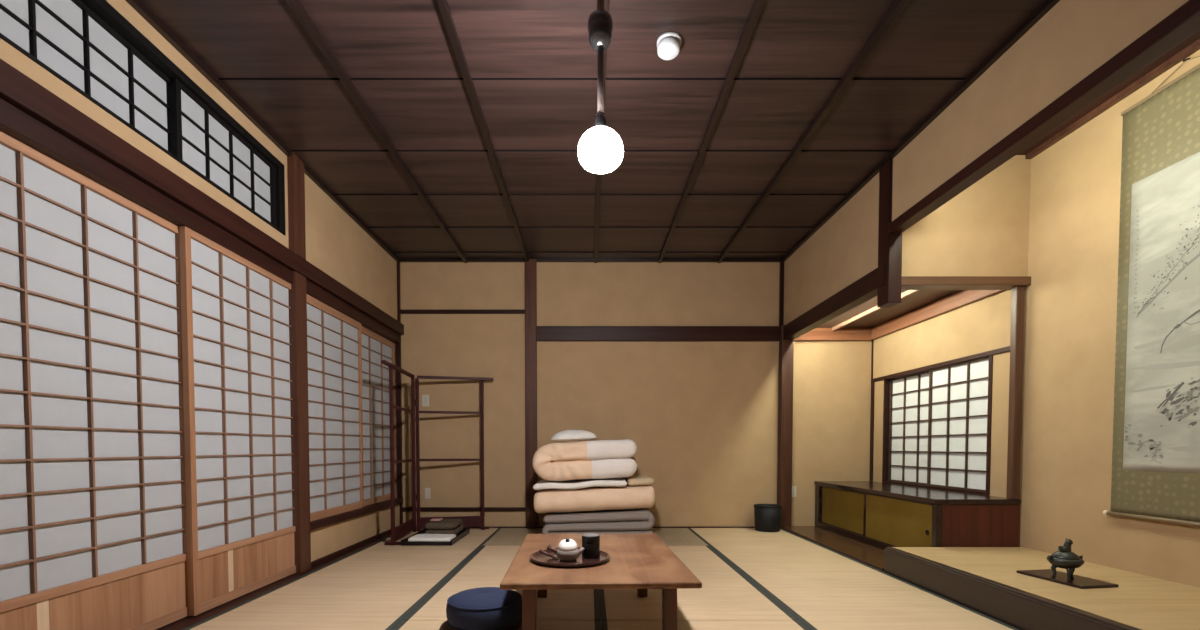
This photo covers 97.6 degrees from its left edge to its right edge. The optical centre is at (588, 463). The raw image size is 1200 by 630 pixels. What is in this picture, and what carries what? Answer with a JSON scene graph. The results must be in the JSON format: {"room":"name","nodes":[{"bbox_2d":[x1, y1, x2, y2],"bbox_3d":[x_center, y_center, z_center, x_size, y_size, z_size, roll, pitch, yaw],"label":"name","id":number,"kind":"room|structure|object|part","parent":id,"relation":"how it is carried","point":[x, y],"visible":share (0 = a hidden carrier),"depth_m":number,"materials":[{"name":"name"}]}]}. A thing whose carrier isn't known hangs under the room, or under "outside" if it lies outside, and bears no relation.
{"room":"traditional dwelling","nodes":[
{"label":"traditional dwelling","id":0,"kind":"room"},
{"bbox_2d":[0,0,399,561],"bbox_3d":[-1.950,-0.590,2.308,0.120,2.655,5.850,0,2,0],"label":"wall","id":1,"kind":"structure","parent":0,"point":[336,244],"depth_m":3.63,"materials":[{"name":"paint"}]},
{"bbox_2d":[0,131,187,629],"bbox_3d":[-1.927,-0.175,2.026,0.030,1.834,0.970,0,2,0],"label":"door","id":2,"kind":"structure","parent":1,"relation":"in","point":[93,499],"depth_m":2.01,"materials":[{"name":"paper"}]},
{"bbox_3d":[-1.927,-0.175,2.026,0.030,1.834,0.970,0,2,0],"label":"stile frame","id":3,"kind":"part","parent":2,"relation":"part of","materials":[{"name":"brown wood"}]},
{"bbox_2d":[0,0,285,235],"bbox_3d":[-1.937,-1.604,2.413,0.106,0.430,1.685,0,2,0],"label":"window","id":4,"kind":"structure","parent":1,"relation":"in","point":[67,36],"depth_m":2.13,"materials":[{"name":"paper"}]},
{"bbox_3d":[-1.950,-1.579,2.034,0.028,0.374,0.795,0,2,0],"label":"rail frame","id":5,"kind":"part","parent":4,"relation":"part of","materials":[{"name":"black wood"}]},
{"bbox_3d":[-1.950,-1.579,2.034,0.030,0.374,0.855,0,2,0],"label":"stile frame","id":6,"kind":"part","parent":4,"relation":"part of","materials":[{"name":"black wood"}]},
{"bbox_2d":[170,78,276,226],"bbox_3d":[-1.919,-1.603,2.811,0.030,0.374,0.770,0,2,0],"label":"window","id":7,"kind":"structure","parent":4,"relation":"attached to","point":[200,138],"depth_m":2.72,"materials":[{"name":"paper"}]},
{"bbox_2d":[0,59,403,521],"bbox_3d":[-1.887,-0.425,2.313,0.105,1.720,5.850,0,2,0],"label":"window","id":8,"kind":"structure","parent":1,"relation":"in","point":[334,339],"depth_m":3.06,"materials":[{"name":"paper"}]},
{"bbox_3d":[-1.909,-0.383,3.922,0.030,1.536,0.945,0,2,0],"label":"stile frame","id":9,"kind":"part","parent":8,"relation":"part of","materials":[{"name":"brown wood"}]},
{"bbox_2d":[179,226,295,615],"bbox_3d":[-1.893,-0.203,2.933,0.030,1.834,0.925,0,2,0],"label":"door","id":10,"kind":"structure","parent":1,"relation":"in","point":[240,530],"depth_m":2.79,"materials":[{"name":"paper"}]},
{"bbox_3d":[-1.893,-0.203,2.933,0.030,1.834,0.925,0,2,0],"label":"stile frame","id":11,"kind":"part","parent":10,"relation":"part of","materials":[{"name":"brown wood"}]},
{"bbox_2d":[156,526,396,629],"bbox_3d":[-1.899,0.747,2.350,0.182,0.080,5.850,0,2,0],"label":"baseboard","id":12,"kind":"structure","parent":1,"relation":"attached to","point":[187,621],"depth_m":3.10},
{"bbox_2d":[287,152,310,573],"bbox_3d":[-1.920,-0.599,3.393,0.140,2.705,0.130,0,2,0],"label":"post","id":13,"kind":"object","parent":1,"relation":"attached to","point":[297,294],"visible":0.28,"depth_m":3.35,"materials":[{"name":"wood"}]},
{"bbox_2d":[310,498,402,530],"bbox_3d":[-1.925,0.397,4.375,0.130,0.052,1.780,0,2,0],"label":"window sill","id":14,"kind":"structure","parent":1,"relation":"attached to","point":[323,522],"depth_m":4.13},
{"bbox_2d":[361,326,395,505],"bbox_3d":[-1.941,-0.411,4.787,0.030,1.536,0.875,0,2,0],"label":"window","id":15,"kind":"structure","parent":1,"relation":"in","point":[376,348],"depth_m":4.78,"materials":[{"name":"paper"}]},
{"bbox_3d":[-1.941,-0.411,4.787,0.030,1.536,0.875,0,2,0],"label":"stile frame","id":16,"kind":"part","parent":15,"relation":"part of","materials":[{"name":"brown wood"}]},
{"bbox_2d":[394,262,871,525],"bbox_3d":[0.465,-0.706,5.280,4.910,2.800,0.100,0,2,0],"label":"wall","id":17,"kind":"structure","parent":0,"point":[701,418],"depth_m":5.23,"materials":[{"name":"paint"}]},
{"bbox_2d":[396,262,402,524],"bbox_3d":[-1.889,-0.682,5.216,0.042,2.655,0.030,0,2,0],"label":"post","id":18,"kind":"object","parent":17,"relation":"attached to","point":[398,345],"visible":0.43,"depth_m":5.21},
{"bbox_2d":[422,395,428,405],"bbox_3d":[-1.628,-0.626,5.227,0.070,0.115,0.014,0,2,0],"label":"light switch","id":19,"kind":"object","parent":17,"relation":"attached to","point":[425,398],"visible":1,"depth_m":5.22,"materials":[{"name":"beige plastic"}]},
{"bbox_2d":[425,488,430,498],"bbox_3d":[-1.615,0.300,5.257,0.055,0.110,0.012,0,2,0],"label":"wall outlet","id":20,"kind":"object","parent":17,"relation":"attached to","point":[427,490],"visible":1,"depth_m":5.25,"materials":[{"name":"beige plastic"}]},
{"bbox_2d":[400,310,524,313],"bbox_3d":[-1.255,-1.502,5.205,1.270,0.040,0.040,0,2,0],"label":"wall rail","id":21,"kind":"object","parent":17,"relation":"attached to","point":[401,311],"visible":0.8,"depth_m":5.19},
{"bbox_2d":[402,507,525,510],"bbox_3d":[-1.255,0.458,5.267,1.270,0.038,0.040,0,2,0],"label":"wall rail","id":22,"kind":"object","parent":17,"relation":"attached to","point":[403,508],"visible":0.8,"depth_m":5.25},
{"bbox_2d":[525,259,537,527],"bbox_3d":[-0.574,-0.682,5.219,0.113,2.655,0.065,0,2,0],"label":"post","id":23,"kind":"object","parent":17,"relation":"attached to","point":[531,266],"visible":0.92,"depth_m":5.18,"materials":[{"name":"wood"}]},
{"bbox_2d":[416,526,754,527],"bbox_3d":[0.000,0.640,5.277,3.780,0.014,0.032,0,2,0],"label":"baseboard","id":24,"kind":"structure","parent":17,"relation":"attached to","point":[416,526],"depth_m":5.26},
{"bbox_2d":[537,326,779,341],"bbox_3d":[0.705,-1.284,5.205,2.450,0.146,0.055,0,2,0],"label":"wall rail","id":25,"kind":"object","parent":17,"relation":"attached to","point":[544,333],"visible":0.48,"depth_m":5.18,"materials":[{"name":"wood"}]},
{"bbox_2d":[792,486,795,496],"bbox_3d":[2.048,0.283,5.257,0.055,0.110,0.012,0,2,0],"label":"wall outlet","id":26,"kind":"object","parent":17,"relation":"attached to","point":[793,487],"visible":0.65,"depth_m":5.25,"materials":[{"name":"beige plastic"}]},
{"bbox_2d":[794,328,871,340],"bbox_3d":[2.395,-1.279,5.192,0.790,0.125,0.040,0,2,0],"label":"trim","id":27,"kind":"structure","parent":17,"relation":"attached to","point":[817,334],"depth_m":5.17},
{"bbox_2d":[869,340,873,480],"bbox_3d":[2.819,-0.522,5.230,0.022,1.396,0.012,0,2,0],"label":"post","id":28,"kind":"object","parent":17,"relation":"attached to","point":[872,340],"visible":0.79,"depth_m":5.22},
{"bbox_2d":[139,0,1199,257],"bbox_3d":[0.435,-1.952,2.265,4.770,0.070,5.890,0,2,0],"label":"ceiling","id":29,"kind":"structure","parent":0,"point":[532,64],"depth_m":2.83,"materials":[{"name":"black wood"}]},
{"bbox_2d":[287,0,467,262],"bbox_3d":[-1.215,-1.904,2.266,0.034,0.034,5.850,0,2,0],"label":"batten","id":30,"kind":"object","parent":29,"relation":"attached to","point":[296,5],"visible":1,"depth_m":2.80,"materials":[{"name":"wood"}]},
{"bbox_2d":[436,0,528,261],"bbox_3d":[-0.605,-1.904,2.266,0.034,0.034,5.850,0,2,0],"label":"batten","id":31,"kind":"object","parent":29,"relation":"attached to","point":[443,6],"visible":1,"depth_m":2.79,"materials":[{"name":"wood"}]},
{"bbox_2d":[578,0,622,173],"bbox_3d":[0.046,-1.546,2.072,0.181,0.750,0.181,0,2,0],"label":"pendant lamp","id":32,"kind":"object","parent":29,"relation":"hanging from","point":[600,148],"visible":1,"depth_m":2.04,"materials":[{"name":"glowing white glass"},{"name":"dark metal"}]},
{"bbox_3d":[0.046,-1.833,2.063,0.029,0.155,0.029,0,2,0],"label":"rod","id":33,"kind":"part","parent":32,"relation":"part of","materials":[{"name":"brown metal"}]},
{"bbox_2d":[594,112,606,126],"bbox_3d":[0.046,-1.347,2.079,0.054,0.067,0.054,0,2,0],"label":"socket","id":34,"kind":"object","parent":32,"relation":"attached to","point":[600,120],"depth_m":2.06,"materials":[{"name":"black metal"}]},
{"bbox_3d":[0.046,-1.498,2.074,0.025,0.295,0.025,0,2,0],"label":"rod","id":35,"kind":"part","parent":32,"relation":"part of","materials":[{"name":"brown metal"}]},
{"bbox_3d":[0.046,-1.246,2.082,0.181,0.150,0.181,0,2,0],"label":"globe","id":36,"kind":"part","parent":32,"relation":"part of"},
{"bbox_2d":[594,0,608,262],"bbox_3d":[0.065,-1.904,2.266,0.034,0.034,5.850,0,2,0],"label":"batten","id":37,"kind":"object","parent":29,"relation":"attached to","point":[606,2],"visible":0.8,"depth_m":3.85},
{"bbox_2d":[657,31,681,59],"bbox_3d":[0.365,-1.895,2.392,0.112,0.064,0.112,0,2,0],"label":"smoke detector","id":38,"kind":"object","parent":29,"relation":"attached to","point":[669,42],"visible":1,"depth_m":2.36,"materials":[{"name":"white plastic"}]},
{"bbox_2d":[658,0,764,262],"bbox_3d":[0.700,-1.904,2.266,0.034,0.034,5.850,0,2,0],"label":"batten","id":39,"kind":"object","parent":29,"relation":"attached to","point":[757,5],"visible":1,"depth_m":2.79,"materials":[{"name":"wood"}]},
{"bbox_2d":[717,0,908,262],"bbox_3d":[1.285,-1.904,2.266,0.034,0.034,5.850,0,2,0],"label":"batten","id":40,"kind":"object","parent":29,"relation":"attached to","point":[898,5],"visible":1,"depth_m":2.80,"materials":[{"name":"wood"}]},
{"bbox_2d":[783,526,883,571],"bbox_3d":[2.369,0.695,4.354,0.902,0.078,1.840,0,2,0],"label":"boards","id":41,"kind":"object","parent":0,"point":[867,554],"visible":0.14,"depth_m":4.27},
{"bbox_2d":[814,481,1020,549],"bbox_3d":[2.529,0.429,4.335,0.557,0.450,1.838,0,2,0],"label":"base cabinet","id":42,"kind":"object","parent":41,"relation":"on","point":[879,515],"visible":0.8,"depth_m":3.73,"materials":[{"name":"brown wood"}]},
{"bbox_3d":[2.289,0.414,4.723,0.015,0.354,0.875,0,2,0],"label":"door frame","id":43,"kind":"part","parent":42,"relation":"part of","materials":[{"name":"brown wood"}]},
{"bbox_3d":[2.290,0.414,4.723,0.012,0.354,0.875,0,2,0],"label":"door","id":44,"kind":"part","parent":42,"relation":"part of","materials":[{"name":"wood"}]},
{"bbox_3d":[2.283,0.446,4.338,0.049,0.416,1.833,0,2,0],"label":"frame","id":45,"kind":"part","parent":42,"relation":"part of","materials":[{"name":"brown wood"}]},
{"bbox_3d":[2.273,0.440,3.899,0.016,0.354,0.868,0,2,0],"label":"door frame","id":46,"kind":"part","parent":42,"relation":"part of","materials":[{"name":"brown wood"}]},
{"bbox_3d":[2.274,0.440,3.898,0.012,0.354,0.866,0,2,0],"label":"door","id":47,"kind":"part","parent":42,"relation":"part of","materials":[{"name":"wood"}]},
{"bbox_3d":[2.534,0.474,3.437,0.543,0.416,0.024,0,2,0],"label":"panel","id":48,"kind":"part","parent":42,"relation":"part of","materials":[{"name":"brown wood"}]},
{"bbox_2d":[1006,286,1024,498],"bbox_3d":[2.775,-0.455,3.414,0.054,1.372,0.050,0,2,0],"label":"post","id":49,"kind":"object","parent":42,"relation":"on","point":[1018,293],"visible":1,"depth_m":3.40,"materials":[{"name":"wood"}]},
{"bbox_2d":[817,290,959,327],"bbox_3d":[2.409,-1.330,4.310,0.819,0.033,1.800,0,2,0],"label":"ceiling","id":50,"kind":"structure","parent":0,"point":[921,298],"depth_m":4.51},
{"bbox_2d":[832,290,919,330],"bbox_3d":[2.411,-1.300,4.381,0.026,0.034,1.600,0,2,0],"label":"light strip","id":51,"kind":"object","parent":50,"relation":"attached to","point":[908,292],"visible":0.52,"depth_m":4.58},
{"bbox_2d":[902,155,1030,275],"bbox_3d":[2.402,-1.617,3.391,0.835,0.860,0.060,0,2,0],"label":"wall partition","id":52,"kind":"structure","parent":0,"point":[983,230],"depth_m":3.37,"materials":[{"name":"paint"}]},
{"bbox_2d":[901,276,1030,289],"bbox_3d":[2.402,-1.167,3.400,0.834,0.056,0.110,0,2,0],"label":"beam","id":53,"kind":"structure","parent":52,"relation":"attached to","point":[907,282],"depth_m":3.35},
{"bbox_2d":[784,0,1188,324],"bbox_3d":[1.955,-0.575,2.308,0.070,2.725,5.850,0,2,0],"label":"wall","id":54,"kind":"structure","parent":0,"point":[1073,39],"depth_m":2.60,"materials":[{"name":"paint"}]},
{"bbox_2d":[125,0,1059,262],"bbox_3d":[0.015,-1.909,2.276,3.850,0.036,5.870,0,2,0],"label":"trim","id":55,"kind":"structure","parent":54,"relation":"attached to","point":[137,5],"depth_m":3.06,"materials":[{"name":"wood"}]},
{"bbox_2d":[779,260,783,325],"bbox_3d":[1.905,-1.681,5.195,0.040,0.655,0.050,0,2,0],"label":"post","id":56,"kind":"object","parent":54,"relation":"attached to","point":[781,279],"visible":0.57,"depth_m":5.17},
{"bbox_2d":[777,325,793,528],"bbox_3d":[1.943,-0.354,5.207,0.114,2.000,0.110,0,2,0],"label":"post","id":57,"kind":"object","parent":54,"relation":"attached to","point":[786,347],"visible":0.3,"depth_m":5.16,"materials":[{"name":"wood"}]},
{"bbox_2d":[783,264,884,339],"bbox_3d":[1.949,-1.250,4.283,0.102,0.135,1.800,0,2,0],"label":"wall rail","id":58,"kind":"object","parent":54,"relation":"attached to","point":[864,289],"visible":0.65,"depth_m":4.03,"materials":[{"name":"wood"}]},
{"bbox_2d":[877,159,901,307],"bbox_3d":[1.948,-1.490,3.395,0.085,0.925,0.130,0,2,0],"label":"post","id":59,"kind":"object","parent":54,"relation":"attached to","point":[889,244],"visible":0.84,"depth_m":3.35,"materials":[{"name":"wood"}]},
{"bbox_2d":[888,0,1199,232],"bbox_3d":[1.942,-1.460,2.345,0.085,0.061,1.980,0,2,0],"label":"lintel","id":60,"kind":"object","parent":54,"relation":"attached to","point":[1184,21],"visible":1,"depth_m":2.10,"materials":[{"name":"wood"}]},
{"bbox_2d":[884,547,1140,629],"bbox_3d":[1.944,0.678,2.433,0.057,0.212,1.962,0,2,0],"label":"sill","id":61,"kind":"structure","parent":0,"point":[1020,609],"depth_m":2.49,"materials":[{"name":"wood"}]},
{"bbox_2d":[873,50,1199,587],"bbox_3d":[2.870,-0.645,3.331,0.100,2.800,4.000,0,2,0],"label":"wall","id":62,"kind":"structure","parent":0,"point":[1070,317],"depth_m":3.08,"materials":[{"name":"paint"}]},
{"bbox_2d":[871,290,1004,339],"bbox_3d":[2.800,-1.255,4.328,0.040,0.120,1.770,0,2,0],"label":"trim","id":63,"kind":"structure","parent":62,"relation":"attached to","point":[961,298],"depth_m":4.26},
{"bbox_2d":[870,346,1009,494],"bbox_3d":[2.854,-0.305,4.362,0.092,1.015,1.738,0,2,0],"label":"window","id":64,"kind":"structure","parent":62,"relation":"in","point":[958,393],"depth_m":4.05,"materials":[{"name":"paper"}]},
{"bbox_2d":[888,371,928,484],"bbox_3d":[2.872,-0.306,4.675,0.030,0.965,0.655,0,2,0],"label":"window","id":65,"kind":"structure","parent":64,"relation":"attached to","point":[909,394],"depth_m":4.72,"materials":[{"name":"paper"}]},
{"bbox_3d":[2.872,-0.306,4.675,0.030,0.965,0.655,0,2,0],"label":"stile frame","id":66,"kind":"part","parent":65,"relation":"part of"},
{"bbox_2d":[1025,39,1199,158],"bbox_3d":[2.803,-1.924,2.361,0.035,0.028,1.980,0,2,0],"label":"trim","id":67,"kind":"structure","parent":62,"relation":"attached to","point":[1195,46],"depth_m":2.76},
{"bbox_3d":[2.806,-1.895,2.466,0.031,0.020,0.008,0,2,0],"label":"wall hook","id":68,"kind":"object","parent":62,"relation":"attached to","visible":0},
{"bbox_2d":[1103,56,1199,526],"bbox_3d":[2.798,-0.801,2.500,0.028,2.185,0.634,0,2,0],"label":"scroll","id":69,"kind":"object","parent":68,"relation":"hanging from","point":[1156,447],"visible":1,"depth_m":2.58,"materials":[{"name":"paper"}]},
{"bbox_3d":[2.803,-1.828,2.468,0.010,0.018,0.592,0,2,0],"label":"rod","id":70,"kind":"part","parent":69,"relation":"part of","materials":[{"name":"brown wood"}]},
{"bbox_2d":[1123,152,1199,472],"bbox_3d":[2.806,-0.697,2.504,0.001,1.476,0.465,0,2,0],"label":"painting","id":71,"kind":"object","parent":69,"relation":"attached to","point":[1161,331],"depth_m":2.56,"materials":[{"name":"grey"}]},
{"bbox_3d":[2.803,-1.865,2.467,0.005,0.058,0.306,0,2,0],"label":"hanging cord","id":72,"kind":"part","parent":69,"relation":"part of","materials":[{"name":"brown fabric"}]},
{"bbox_2d":[893,547,1199,629],"bbox_3d":[2.393,0.679,2.433,0.855,0.210,1.962,0,2,0],"label":"floor","id":73,"kind":"structure","parent":0,"point":[1143,602],"depth_m":2.43,"materials":[{"name":"wood"}]},
{"bbox_2d":[1016,569,1118,588],"bbox_3d":[2.330,0.562,2.571,0.204,0.013,0.314,0,2,-8],"label":"stand","id":74,"kind":"object","parent":73,"relation":"on","point":[1081,582],"visible":1,"depth_m":2.52,"materials":[{"name":"brown wood"}]},
{"bbox_2d":[1047,538,1084,580],"bbox_3d":[2.296,0.461,2.531,0.136,0.199,0.136,2,3,45],"label":"incense burner","id":75,"kind":"object","parent":74,"relation":"on","point":[1064,558],"visible":1,"depth_m":2.51,"materials":[{"name":"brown metal"}]},
{"bbox_3d":[2.272,0.523,2.561,0.028,0.072,0.029,0,2,0],"label":"leg","id":76,"kind":"part","parent":75,"relation":"part of","materials":[{"name":"brown metal"}]},
{"bbox_3d":[2.296,0.439,2.530,0.108,0.037,0.108,0,2,0],"label":"lid","id":77,"kind":"part","parent":75,"relation":"part of","materials":[{"name":"brown metal"}]},
{"bbox_3d":[2.284,0.525,2.498,0.026,0.072,0.030,0,2,0],"label":"leg","id":78,"kind":"part","parent":75,"relation":"part of","materials":[{"name":"brown metal"}]},
{"bbox_2d":[1047,555,1084,568],"bbox_3d":[2.296,0.479,2.531,0.136,0.052,0.136,0,2,0],"label":"bowl","id":79,"kind":"object","parent":74,"relation":"on","point":[1060,561],"depth_m":2.49,"materials":[{"name":"grey metal"}]},
{"bbox_3d":[-0.035,0.808,2.352,3.910,0.138,6.050,0,2,0],"label":"floor","id":80,"kind":"structure","parent":0,"visible":0},
{"bbox_2d":[182,572,453,629],"bbox_3d":[-1.340,0.757,2.482,0.928,0.051,1.853,0,2,0],"label":"mat","id":81,"kind":"object","parent":80,"relation":"on","point":[312,600],"visible":0.81,"depth_m":2.74,"materials":[{"name":"wicker"}]},
{"bbox_2d":[312,528,500,571],"bbox_3d":[-1.340,0.699,4.344,0.928,0.051,1.858,0,2,0],"label":"mat","id":82,"kind":"object","parent":80,"relation":"on","point":[376,557],"visible":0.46,"depth_m":3.89,"materials":[{"name":"wicker"}]},
{"bbox_2d":[401,528,469,545],"bbox_3d":[-1.335,0.639,4.630,0.420,0.049,0.645,0,2,0],"label":"tray","id":83,"kind":"object","parent":82,"relation":"on","point":[465,531],"visible":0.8,"depth_m":4.31,"materials":[{"name":"black paint"}]},
{"bbox_2d":[408,534,455,540],"bbox_3d":[-1.326,0.632,4.449,0.353,0.045,0.238,0,2,0],"label":"folded towel","id":84,"kind":"object","parent":83,"relation":"on","point":[418,537],"visible":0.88,"depth_m":4.36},
{"bbox_2d":[425,519,463,534],"bbox_3d":[-1.304,0.578,4.747,0.274,0.134,0.348,0,2,0],"label":"robe","id":85,"kind":"object","parent":83,"relation":"on","point":[445,526],"visible":0.74,"depth_m":4.59,"materials":[{"name":"brown fabric"}]},
{"bbox_2d":[430,518,442,520],"bbox_3d":[-1.355,0.499,4.663,0.091,0.020,0.099,0,2,0],"label":"belt","id":86,"kind":"object","parent":85,"relation":"on","point":[433,519],"visible":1,"depth_m":4.62,"materials":[{"name":"brown fabric"}]},
{"bbox_2d":[381,360,492,544],"bbox_3d":[-1.494,-0.086,4.796,0.542,1.490,1.276,1,2,32],"label":"rack","id":87,"kind":"object","parent":82,"relation":"on","point":[397,532],"visible":0.98,"depth_m":5.00,"materials":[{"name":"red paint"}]},
{"bbox_3d":[-1.622,-0.058,4.325,0.028,1.465,0.028,0,2,0],"label":"post","id":88,"kind":"part","parent":87,"relation":"part of","materials":[{"name":"red paint"}]},
{"bbox_3d":[-1.645,0.585,4.681,0.016,0.108,0.648,0,2,-4],"label":"board","id":89,"kind":"part","parent":87,"relation":"part of","materials":[{"name":"red paint"}]},
{"bbox_3d":[-1.668,-0.079,4.995,0.028,1.465,0.028,0,2,0],"label":"post","id":90,"kind":"part","parent":87,"relation":"part of","materials":[{"name":"red paint"}]},
{"bbox_3d":[-1.640,-0.081,5.030,0.028,1.465,0.028,0,2,0],"label":"post","id":91,"kind":"part","parent":87,"relation":"part of","materials":[{"name":"red paint"}]},
{"bbox_3d":[-1.344,0.572,5.118,0.583,0.108,0.016,0,2,-13],"label":"board","id":92,"kind":"part","parent":87,"relation":"part of","materials":[{"name":"red paint"}]},
{"bbox_3d":[-1.048,-0.085,5.165,0.028,1.465,0.028,0,2,0],"label":"post","id":93,"kind":"part","parent":87,"relation":"part of","materials":[{"name":"red paint"}]},
{"bbox_2d":[392,620,600,629],"bbox_3d":[-0.410,0.787,1.533,0.928,0.051,1.853,0,2,0],"label":"mat","id":94,"kind":"object","parent":80,"relation":"on","point":[404,624],"visible":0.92,"depth_m":2.39,"materials":[{"name":"wicker"}]},
{"bbox_2d":[439,620,521,629],"bbox_3d":[-0.463,0.717,2.304,0.376,0.041,0.376,0,2,0],"label":"pad","id":95,"kind":"object","parent":94,"relation":"on","point":[444,626],"visible":0.2,"depth_m":2.25,"materials":[{"name":"brown fabric"}]},
{"bbox_2d":[446,587,521,629],"bbox_3d":[-0.455,0.630,2.301,0.332,0.130,0.332,0,2,0],"label":"round cushion","id":96,"kind":"object","parent":95,"relation":"on","point":[483,608],"visible":0.95,"depth_m":2.19,"materials":[{"name":"blue fabric"}]},
{"bbox_2d":[500,533,701,629],"bbox_3d":[0.030,0.573,2.429,0.730,0.323,1.080,0,2,-2],"label":"table","id":97,"kind":"object","parent":94,"relation":"on","point":[642,562],"visible":0.98,"depth_m":2.04,"materials":[{"name":"brown wood"}]},
{"bbox_3d":[-0.228,0.597,2.010,0.056,0.301,0.051,0,2,-2],"label":"leg","id":98,"kind":"part","parent":97,"relation":"part of","materials":[{"name":"brown wood"}]},
{"bbox_3d":[-0.251,0.571,2.834,0.056,0.301,0.051,0,2,-2],"label":"leg","id":99,"kind":"part","parent":97,"relation":"part of","materials":[{"name":"brown wood"}]},
{"bbox_2d":[530,548,609,567],"bbox_3d":[-0.082,0.407,2.276,0.346,0.018,0.346,0,2,0],"label":"serving tray","id":100,"kind":"object","parent":97,"relation":"on","point":[539,558],"visible":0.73,"depth_m":2.21,"materials":[{"name":"black paint"}]},
{"bbox_2d":[539,549,557,557],"bbox_3d":[-0.175,0.391,2.282,0.090,0.036,0.024,0,2,10],"label":"scoop","id":101,"kind":"object","parent":100,"relation":"on","point":[540,550],"visible":0.84,"depth_m":2.28,"materials":[{"name":"brown wood"}]},
{"bbox_2d":[547,538,583,560],"bbox_3d":[-0.100,0.364,2.245,0.144,0.094,0.098,1,2,28],"label":"teapot","id":102,"kind":"object","parent":100,"relation":"on","point":[567,550],"visible":1,"depth_m":2.21,"materials":[{"name":"white ceramic"}]},
{"bbox_3d":[-0.152,0.368,2.240,0.058,0.046,0.023,0,2,8],"label":"handle","id":103,"kind":"part","parent":102,"relation":"part of","materials":[{"name":"brown wood"}]},
{"bbox_3d":[-0.090,0.347,2.234,0.082,0.051,0.077,0,2,0],"label":"lid","id":104,"kind":"part","parent":102,"relation":"part of","materials":[{"name":"white ceramic"}]},
{"bbox_2d":[557,548,578,560],"bbox_3d":[-0.090,0.384,2.240,0.098,0.055,0.098,0,2,0],"label":"pot","id":105,"kind":"object","parent":102,"relation":"attached to","point":[564,554],"depth_m":2.20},
{"bbox_2d":[582,533,599,558],"bbox_3d":[0.008,0.359,2.286,0.079,0.101,0.079,0,2,0],"label":"tea canister","id":106,"kind":"object","parent":100,"relation":"on","point":[590,542],"visible":1,"depth_m":2.25,"materials":[{"name":"black"}]},
{"bbox_3d":[0.008,0.311,2.285,0.077,0.005,0.077,0,2,0],"label":"lid","id":107,"kind":"part","parent":106,"relation":"part of","materials":[{"name":"grey"}]},
{"bbox_3d":[0.008,0.327,2.285,0.079,0.031,0.079,0,2,0],"label":"lid","id":108,"kind":"part","parent":106,"relation":"part of","materials":[{"name":"black"}]},
{"bbox_3d":[0.288,0.571,2.849,0.056,0.301,0.051,0,2,-2],"label":"leg","id":109,"kind":"part","parent":97,"relation":"part of","materials":[{"name":"brown wood"}]},
{"bbox_3d":[0.311,0.597,2.025,0.056,0.301,0.051,0,2,-2],"label":"leg","id":110,"kind":"part","parent":97,"relation":"part of","materials":[{"name":"brown wood"}]},
{"bbox_2d":[403,545,599,620],"bbox_3d":[-0.410,0.729,3.392,0.928,0.051,1.853,0,2,0],"label":"mat","id":111,"kind":"object","parent":80,"relation":"on","point":[488,566],"visible":0.47,"depth_m":2.91,"materials":[{"name":"wicker"}]},
{"bbox_2d":[484,528,706,545],"bbox_3d":[0.055,0.685,4.799,1.858,0.049,0.948,0,2,0],"label":"mat","id":112,"kind":"object","parent":80,"relation":"on","point":[504,536],"visible":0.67,"depth_m":4.76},
{"bbox_2d":[542,508,654,533],"bbox_3d":[0.080,0.529,4.824,0.981,0.254,0.653,0,2,0],"label":"mattress","id":113,"kind":"object","parent":112,"relation":"on","point":[639,520],"visible":0.82,"depth_m":4.51,"materials":[{"name":"grey fabric"}]},
{"bbox_2d":[534,484,654,512],"bbox_3d":[0.047,0.307,4.808,1.054,0.246,0.647,0,2,0],"label":"futon","id":114,"kind":"object","parent":113,"relation":"on","point":[637,496],"visible":0.88,"depth_m":4.50,"materials":[{"name":"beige fabric"}]},
{"bbox_2d":[533,477,626,489],"bbox_3d":[-0.077,0.177,4.785,0.811,0.087,0.609,0,2,0],"label":"sheet","id":115,"kind":"object","parent":114,"relation":"on","point":[615,481],"visible":0.94,"depth_m":4.49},
{"bbox_2d":[532,439,636,480],"bbox_3d":[-0.036,-0.037,4.782,0.905,0.358,0.670,0,2,0],"label":"quilt","id":116,"kind":"object","parent":115,"relation":"on","point":[607,458],"visible":1,"depth_m":4.46,"materials":[{"name":"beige fabric"}]},
{"bbox_2d":[551,429,596,440],"bbox_3d":[-0.135,-0.254,4.733,0.410,0.103,0.323,0,2,0],"label":"pillow","id":117,"kind":"object","parent":116,"relation":"on","point":[567,435],"visible":1,"depth_m":4.60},
{"bbox_2d":[624,475,653,485],"bbox_3d":[0.449,0.151,4.807,0.236,0.070,0.582,0,2,0],"label":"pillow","id":118,"kind":"object","parent":114,"relation":"on","point":[633,480],"visible":0.91,"depth_m":4.53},
{"bbox_2d":[598,545,797,620],"bbox_3d":[0.520,0.729,3.392,0.928,0.051,1.853,0,2,0],"label":"mat","id":119,"kind":"object","parent":80,"relation":"on","point":[725,594],"visible":0.52,"depth_m":2.79,"materials":[{"name":"wicker"}]},
{"bbox_2d":[601,620,810,629],"bbox_3d":[0.520,0.787,1.533,0.928,0.051,1.853,0,2,0],"label":"mat","id":120,"kind":"object","parent":80,"relation":"on","point":[795,624],"visible":1,"depth_m":2.39,"materials":[{"name":"wicker"}]},
{"bbox_2d":[688,528,882,571],"bbox_3d":[1.450,0.699,4.344,0.928,0.051,1.858,0,2,0],"label":"mat","id":121,"kind":"object","parent":80,"relation":"on","point":[746,549],"visible":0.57,"depth_m":4.04,"materials":[{"name":"wicker"}]},
{"bbox_2d":[754,504,781,531],"bbox_3d":[1.735,0.526,5.099,0.262,0.246,0.262,0,2,0],"label":"waste bin","id":122,"kind":"object","parent":121,"relation":"on","point":[767,517],"visible":1,"depth_m":5.00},
{"bbox_2d":[741,572,1019,629],"bbox_3d":[1.450,0.757,2.482,0.928,0.051,1.853,0,2,0],"label":"mat","id":123,"kind":"object","parent":80,"relation":"on","point":[819,600],"visible":0.81,"depth_m":2.74,"materials":[{"name":"wicker"}]}
]}

